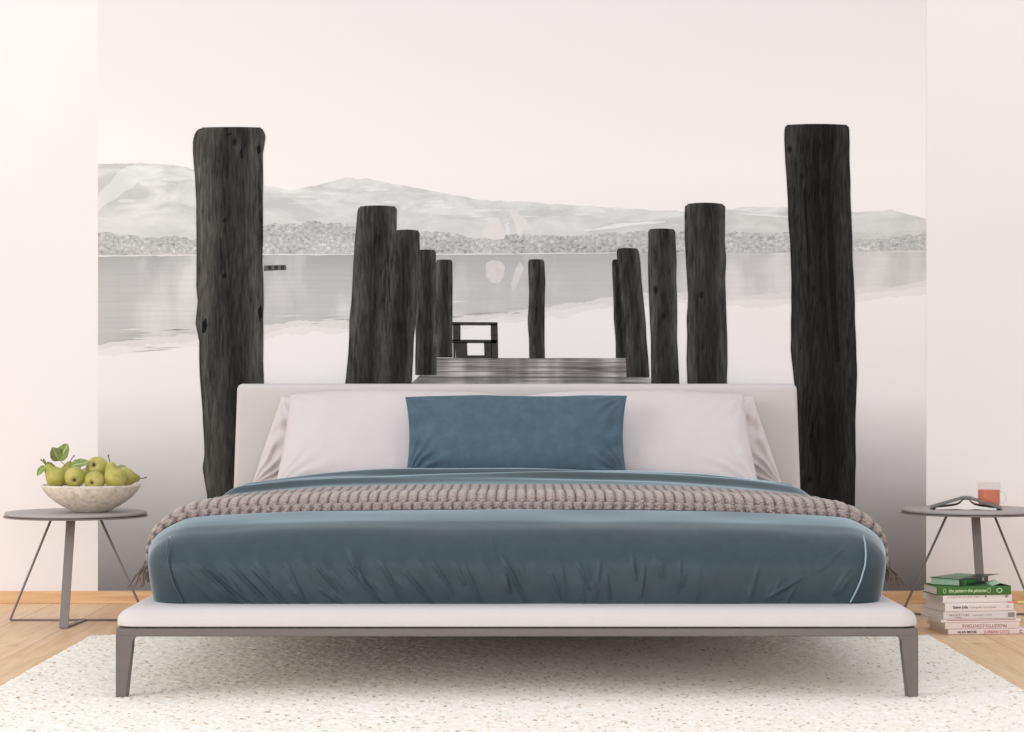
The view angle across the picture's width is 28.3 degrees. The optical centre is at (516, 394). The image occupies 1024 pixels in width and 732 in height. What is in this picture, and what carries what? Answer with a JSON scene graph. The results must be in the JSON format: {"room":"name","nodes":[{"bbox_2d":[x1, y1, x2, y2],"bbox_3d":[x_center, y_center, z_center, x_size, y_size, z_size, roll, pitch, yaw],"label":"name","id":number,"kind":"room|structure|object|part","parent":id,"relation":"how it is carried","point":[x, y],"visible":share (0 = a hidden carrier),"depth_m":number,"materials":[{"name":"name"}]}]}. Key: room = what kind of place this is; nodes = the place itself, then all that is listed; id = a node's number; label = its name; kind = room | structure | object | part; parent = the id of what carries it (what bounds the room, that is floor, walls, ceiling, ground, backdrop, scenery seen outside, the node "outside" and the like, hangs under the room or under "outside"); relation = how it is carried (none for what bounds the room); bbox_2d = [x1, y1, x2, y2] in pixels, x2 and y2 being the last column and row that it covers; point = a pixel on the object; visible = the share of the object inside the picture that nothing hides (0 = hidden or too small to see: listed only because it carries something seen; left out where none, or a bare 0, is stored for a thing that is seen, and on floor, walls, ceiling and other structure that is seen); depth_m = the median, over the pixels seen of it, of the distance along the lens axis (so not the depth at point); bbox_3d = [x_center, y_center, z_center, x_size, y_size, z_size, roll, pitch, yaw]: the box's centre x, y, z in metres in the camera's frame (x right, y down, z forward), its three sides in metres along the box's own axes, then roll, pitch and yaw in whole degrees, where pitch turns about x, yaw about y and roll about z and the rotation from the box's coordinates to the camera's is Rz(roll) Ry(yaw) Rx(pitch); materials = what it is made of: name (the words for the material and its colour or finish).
{"room":"bedroom","nodes":[
{"label":"bedroom","id":0,"kind":"room"},
{"bbox_2d":[0,0,1023,590],"bbox_3d":[0.000,-0.594,7.455,8.000,2.900,0.150,0,0,0],"label":"wall","id":1,"kind":"structure","parent":0,"point":[49,48],"depth_m":7.38,"materials":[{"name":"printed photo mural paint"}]},
{"bbox_2d":[0,591,1023,602],"bbox_3d":[0.000,0.734,7.372,8.000,0.044,0.016,0,0,0],"label":"baseboard","id":2,"kind":"structure","parent":1,"relation":"attached to","point":[5,596],"depth_m":7.36,"materials":[{"name":"brown wood"}]},
{"bbox_2d":[98,0,925,590],"bbox_3d":[-0.018,-0.471,7.377,3.009,2.364,0.005,0,0,0],"label":"wall mural","id":3,"kind":"object","parent":1,"relation":"attached to","point":[290,191],"visible":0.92,"depth_m":7.38,"materials":[{"name":"grey paper"}]},
{"bbox_2d":[0,603,1023,689],"bbox_3d":[0.000,0.806,3.280,8.000,0.100,8.200,0,0,0],"label":"floor","id":4,"kind":"structure","parent":0,"point":[24,645],"depth_m":6.33,"materials":[{"name":"brown wood"}]},
{"bbox_2d":[3,508,147,628],"bbox_3d":[-1.459,0.570,6.700,0.478,0.371,0.470,0,0,0],"label":"side table","id":5,"kind":"object","parent":4,"relation":"on","point":[49,514],"visible":0.89,"depth_m":6.63,"materials":[{"name":"grey paint"}]},
{"bbox_3d":[-1.616,0.578,6.755,0.179,0.355,0.009,0,0,25],"label":"leg","id":6,"kind":"part","parent":5,"relation":"part of","materials":[{"name":"grey metal"}]},
{"bbox_3d":[-1.466,0.578,6.620,0.031,0.352,0.106,0,0,0],"label":"leg","id":7,"kind":"part","parent":5,"relation":"part of","materials":[{"name":"grey metal"}]},
{"bbox_3d":[-1.455,0.399,6.700,0.470,0.008,0.470,0,0,0],"label":"under plate","id":8,"kind":"part","parent":5,"relation":"part of","materials":[{"name":"grey metal"}]},
{"bbox_2d":[41,483,140,512],"bbox_3d":[-1.401,0.339,6.680,0.323,0.090,0.323,0,0,0],"label":"fruit bowl","id":9,"kind":"object","parent":5,"relation":"on","point":[80,499],"visible":0.88,"depth_m":6.57,"materials":[{"name":"stone"}]},
{"bbox_2d":[37,459,65,485],"bbox_3d":[-1.511,0.255,6.625,0.091,0.099,0.072,0,0,19],"label":"pear","id":10,"kind":"object","parent":9,"relation":"in","point":[54,475],"visible":0.94,"depth_m":6.60,"materials":[{"name":"green plant"}]},
{"bbox_2d":[50,444,74,484],"bbox_3d":[-1.494,0.229,6.698,0.063,0.138,0.084,0,0,14],"label":"pear","id":11,"kind":"object","parent":9,"relation":"in","point":[60,454],"visible":0.43,"depth_m":6.68,"materials":[{"name":"green plant"}]},
{"bbox_2d":[64,458,88,485],"bbox_3d":[-1.433,0.255,6.618,0.070,0.094,0.108,0,0,3],"label":"pear","id":12,"kind":"object","parent":9,"relation":"in","point":[74,476],"visible":0.97,"depth_m":6.58,"materials":[{"name":"green plant"}]},
{"bbox_2d":[84,471,104,485],"bbox_3d":[-1.373,0.279,6.601,0.066,0.065,0.104,0,0,-13],"label":"pear","id":13,"kind":"object","parent":9,"relation":"in","point":[94,478],"visible":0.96,"depth_m":6.56,"materials":[{"name":"green plant"}]},
{"bbox_2d":[86,456,106,475],"bbox_3d":[-1.371,0.239,6.706,0.074,0.072,0.116,0,0,30],"label":"pear","id":14,"kind":"object","parent":9,"relation":"in","point":[97,463],"visible":0.69,"depth_m":6.66,"materials":[{"name":"green plant"}]},
{"bbox_2d":[104,454,125,485],"bbox_3d":[-1.305,0.249,6.594,0.072,0.111,0.070,0,0,-13],"label":"pear","id":15,"kind":"object","parent":9,"relation":"in","point":[114,475],"visible":1,"depth_m":6.57,"materials":[{"name":"green plant"}]},
{"bbox_2d":[118,464,146,485],"bbox_3d":[-1.270,0.266,6.678,0.104,0.074,0.066,0,0,-11],"label":"pear","id":16,"kind":"object","parent":9,"relation":"in","point":[132,477],"visible":0.61,"depth_m":6.66,"materials":[{"name":"green plant"}]},
{"bbox_3d":[-1.310,0.578,6.755,0.166,0.355,0.009,0,0,-27],"label":"leg","id":17,"kind":"part","parent":5,"relation":"part of","materials":[{"name":"grey metal"}]},
{"bbox_2d":[0,634,1023,731],"bbox_3d":[-0.022,0.752,5.149,2.641,0.006,2.442,0,0,0],"label":"area rug","id":18,"kind":"object","parent":4,"relation":"on","point":[178,683],"visible":0.95,"depth_m":5.19,"materials":[{"name":"carpet"}]},
{"bbox_2d":[116,384,917,697],"bbox_3d":[0.000,0.357,6.190,2.030,0.794,2.280,0,0,0],"label":"bed","id":19,"kind":"object","parent":18,"relation":"on","point":[257,404],"visible":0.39,"depth_m":5.06,"materials":[{"name":"white fabric"}]},
{"bbox_3d":[-0.968,0.677,5.070,0.062,0.156,0.036,0,0,0],"label":"leg","id":20,"kind":"part","parent":19,"relation":"part of","materials":[{"name":"beige metal"}]},
{"bbox_2d":[148,468,885,603],"bbox_3d":[0.000,0.381,6.157,1.964,0.295,2.066,0,0,0],"label":"duvet","id":21,"kind":"object","parent":19,"relation":"on","point":[416,556],"visible":0.76,"depth_m":5.16,"materials":[{"name":"blue fabric"}]},
{"bbox_2d":[253,397,289,481],"bbox_3d":[-0.506,0.162,7.091,0.835,0.314,0.146,0,0,-2],"label":"pillow","id":22,"kind":"object","parent":21,"relation":"on","point":[269,464],"visible":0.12,"depth_m":7.06,"materials":[{"name":"white fabric"}]},
{"bbox_2d":[277,390,504,478],"bbox_3d":[-0.405,0.151,6.900,0.802,0.338,0.270,0,0,2],"label":"pillow","id":23,"kind":"object","parent":21,"relation":"on","point":[347,430],"visible":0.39,"depth_m":6.85,"materials":[{"name":"white fabric"}]},
{"bbox_2d":[405,395,626,470],"bbox_3d":[-0.005,0.138,6.729,0.742,0.276,0.187,0,0,1],"label":"cushion","id":24,"kind":"object","parent":21,"relation":"on","point":[574,432],"visible":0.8,"depth_m":6.68,"materials":[{"name":"blue fabric"}]},
{"bbox_2d":[127,484,908,588],"bbox_3d":[0.001,0.393,5.745,2.110,0.261,0.578,0,0,0],"label":"throw blanket","id":25,"kind":"object","parent":21,"relation":"on","point":[411,496],"visible":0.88,"depth_m":5.55,"materials":[{"name":"grey fabric"}]},
{"bbox_2d":[527,390,756,478],"bbox_3d":[0.407,0.151,6.898,0.802,0.337,0.273,0,0,0],"label":"pillow","id":26,"kind":"object","parent":21,"relation":"on","point":[664,430],"visible":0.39,"depth_m":6.85,"materials":[{"name":"white fabric"}]},
{"bbox_2d":[744,396,780,481],"bbox_3d":[0.504,0.160,7.094,0.836,0.314,0.139,0,0,-1],"label":"pillow","id":27,"kind":"object","parent":21,"relation":"on","point":[764,463],"visible":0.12,"depth_m":7.07,"materials":[{"name":"white fabric"}]},
{"bbox_3d":[0.000,0.258,7.260,2.030,0.596,0.140,0,0,0],"label":"headboard","id":28,"kind":"part","parent":19,"relation":"part of","materials":[{"name":"white fabric"}]},
{"bbox_3d":[0.000,0.591,6.116,1.996,0.020,2.128,0,0,0],"label":"frame rail","id":29,"kind":"part","parent":19,"relation":"part of","materials":[{"name":"beige metal"}]},
{"bbox_3d":[0.968,0.677,5.070,0.062,0.156,0.036,0,0,0],"label":"leg","id":30,"kind":"part","parent":19,"relation":"part of","materials":[{"name":"beige metal"}]},
{"bbox_2d":[900,505,1023,614],"bbox_3d":[1.540,0.570,6.880,0.478,0.371,0.470,0,0,0],"label":"side table","id":31,"kind":"object","parent":4,"relation":"on","point":[924,510],"visible":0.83,"depth_m":6.82,"materials":[{"name":"grey paint"}]},
{"bbox_3d":[1.392,0.578,6.935,0.166,0.355,0.009,0,0,27],"label":"leg","id":32,"kind":"part","parent":31,"relation":"part of","materials":[{"name":"grey metal"}]},
{"bbox_3d":[1.536,0.399,6.880,0.470,0.008,0.470,0,0,0],"label":"under plate","id":33,"kind":"part","parent":31,"relation":"part of","materials":[{"name":"grey metal"}]},
{"bbox_2d":[930,496,1001,509],"bbox_3d":[1.517,0.364,6.860,0.236,0.040,0.153,0,0,12],"label":"open book","id":34,"kind":"object","parent":31,"relation":"on","point":[965,503],"visible":1,"depth_m":6.80,"materials":[{"name":"paper"}]},
{"bbox_3d":[1.547,0.578,6.800,0.031,0.352,0.106,0,0,0],"label":"leg","id":35,"kind":"part","parent":31,"relation":"part of","materials":[{"name":"grey metal"}]},
{"bbox_2d":[978,489,999,504],"bbox_3d":[1.628,0.342,6.987,0.088,0.084,0.079,0,0,43],"label":"drink","id":36,"kind":"object","parent":31,"relation":"on","point":[989,495],"visible":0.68,"depth_m":6.96,"materials":[{"name":"orange liquid"}]},
{"bbox_3d":[1.698,0.578,6.935,0.179,0.355,0.009,0,0,-25],"label":"leg","id":37,"kind":"part","parent":31,"relation":"part of","materials":[{"name":"grey metal"}]},
{"bbox_2d":[929,624,1023,634],"bbox_3d":[1.477,0.747,6.507,0.262,0.017,0.196,0,0,-6],"label":"book","id":38,"kind":"object","parent":4,"relation":"on","point":[1020,630],"visible":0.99,"depth_m":6.41,"materials":[{"name":"paper"}]},
{"bbox_2d":[926,619,1018,628],"bbox_3d":[1.458,0.728,6.507,0.243,0.020,0.190,0,0,-7],"label":"book","id":39,"kind":"object","parent":38,"relation":"on","point":[965,625],"visible":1,"depth_m":6.42,"materials":[{"name":"paper"}]},
{"bbox_2d":[920,613,1020,622],"bbox_3d":[1.452,0.713,6.515,0.262,0.010,0.200,0,0,-8],"label":"book","id":40,"kind":"object","parent":39,"relation":"on","point":[933,618],"visible":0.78,"depth_m":6.42,"materials":[{"name":"paper"}]},
{"bbox_2d":[922,606,1015,618],"bbox_3d":[1.449,0.696,6.514,0.241,0.024,0.196,0,0,-8],"label":"book","id":41,"kind":"object","parent":40,"relation":"on","point":[929,611],"visible":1,"depth_m":6.42,"materials":[{"name":"paper"}]},
{"bbox_2d":[924,598,1013,611],"bbox_3d":[1.446,0.670,6.506,0.228,0.027,0.180,0,0,-10],"label":"book","id":42,"kind":"object","parent":41,"relation":"on","point":[982,606],"visible":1,"depth_m":6.42,"materials":[{"name":"paper"}]},
{"bbox_2d":[922,590,1011,602],"bbox_3d":[1.440,0.644,6.508,0.230,0.024,0.180,0,0,-10],"label":"book","id":43,"kind":"object","parent":42,"relation":"on","point":[938,598],"visible":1,"depth_m":6.42,"materials":[{"name":"paper"}]},
{"bbox_2d":[923,582,1010,594],"bbox_3d":[1.435,0.618,6.479,0.243,0.028,0.137,0,0,-8],"label":"book","id":44,"kind":"object","parent":43,"relation":"on","point":[983,588],"visible":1,"depth_m":6.42,"materials":[{"name":"green paper"}]},
{"bbox_2d":[930,573,996,585],"bbox_3d":[1.435,0.591,6.518,0.139,0.025,0.228,0,0,38],"label":"book","id":45,"kind":"object","parent":44,"relation":"on","point":[956,579],"visible":1,"depth_m":6.46,"materials":[{"name":"green paper"}]},
{"bbox_2d":[985,579,1008,585],"bbox_3d":[1.533,0.598,6.480,0.060,0.010,0.100,0,0,0],"label":"leaflet","id":46,"kind":"object","parent":44,"relation":"on","point":[992,582],"visible":1,"depth_m":6.47,"materials":[{"name":"white paper"}]}
]}

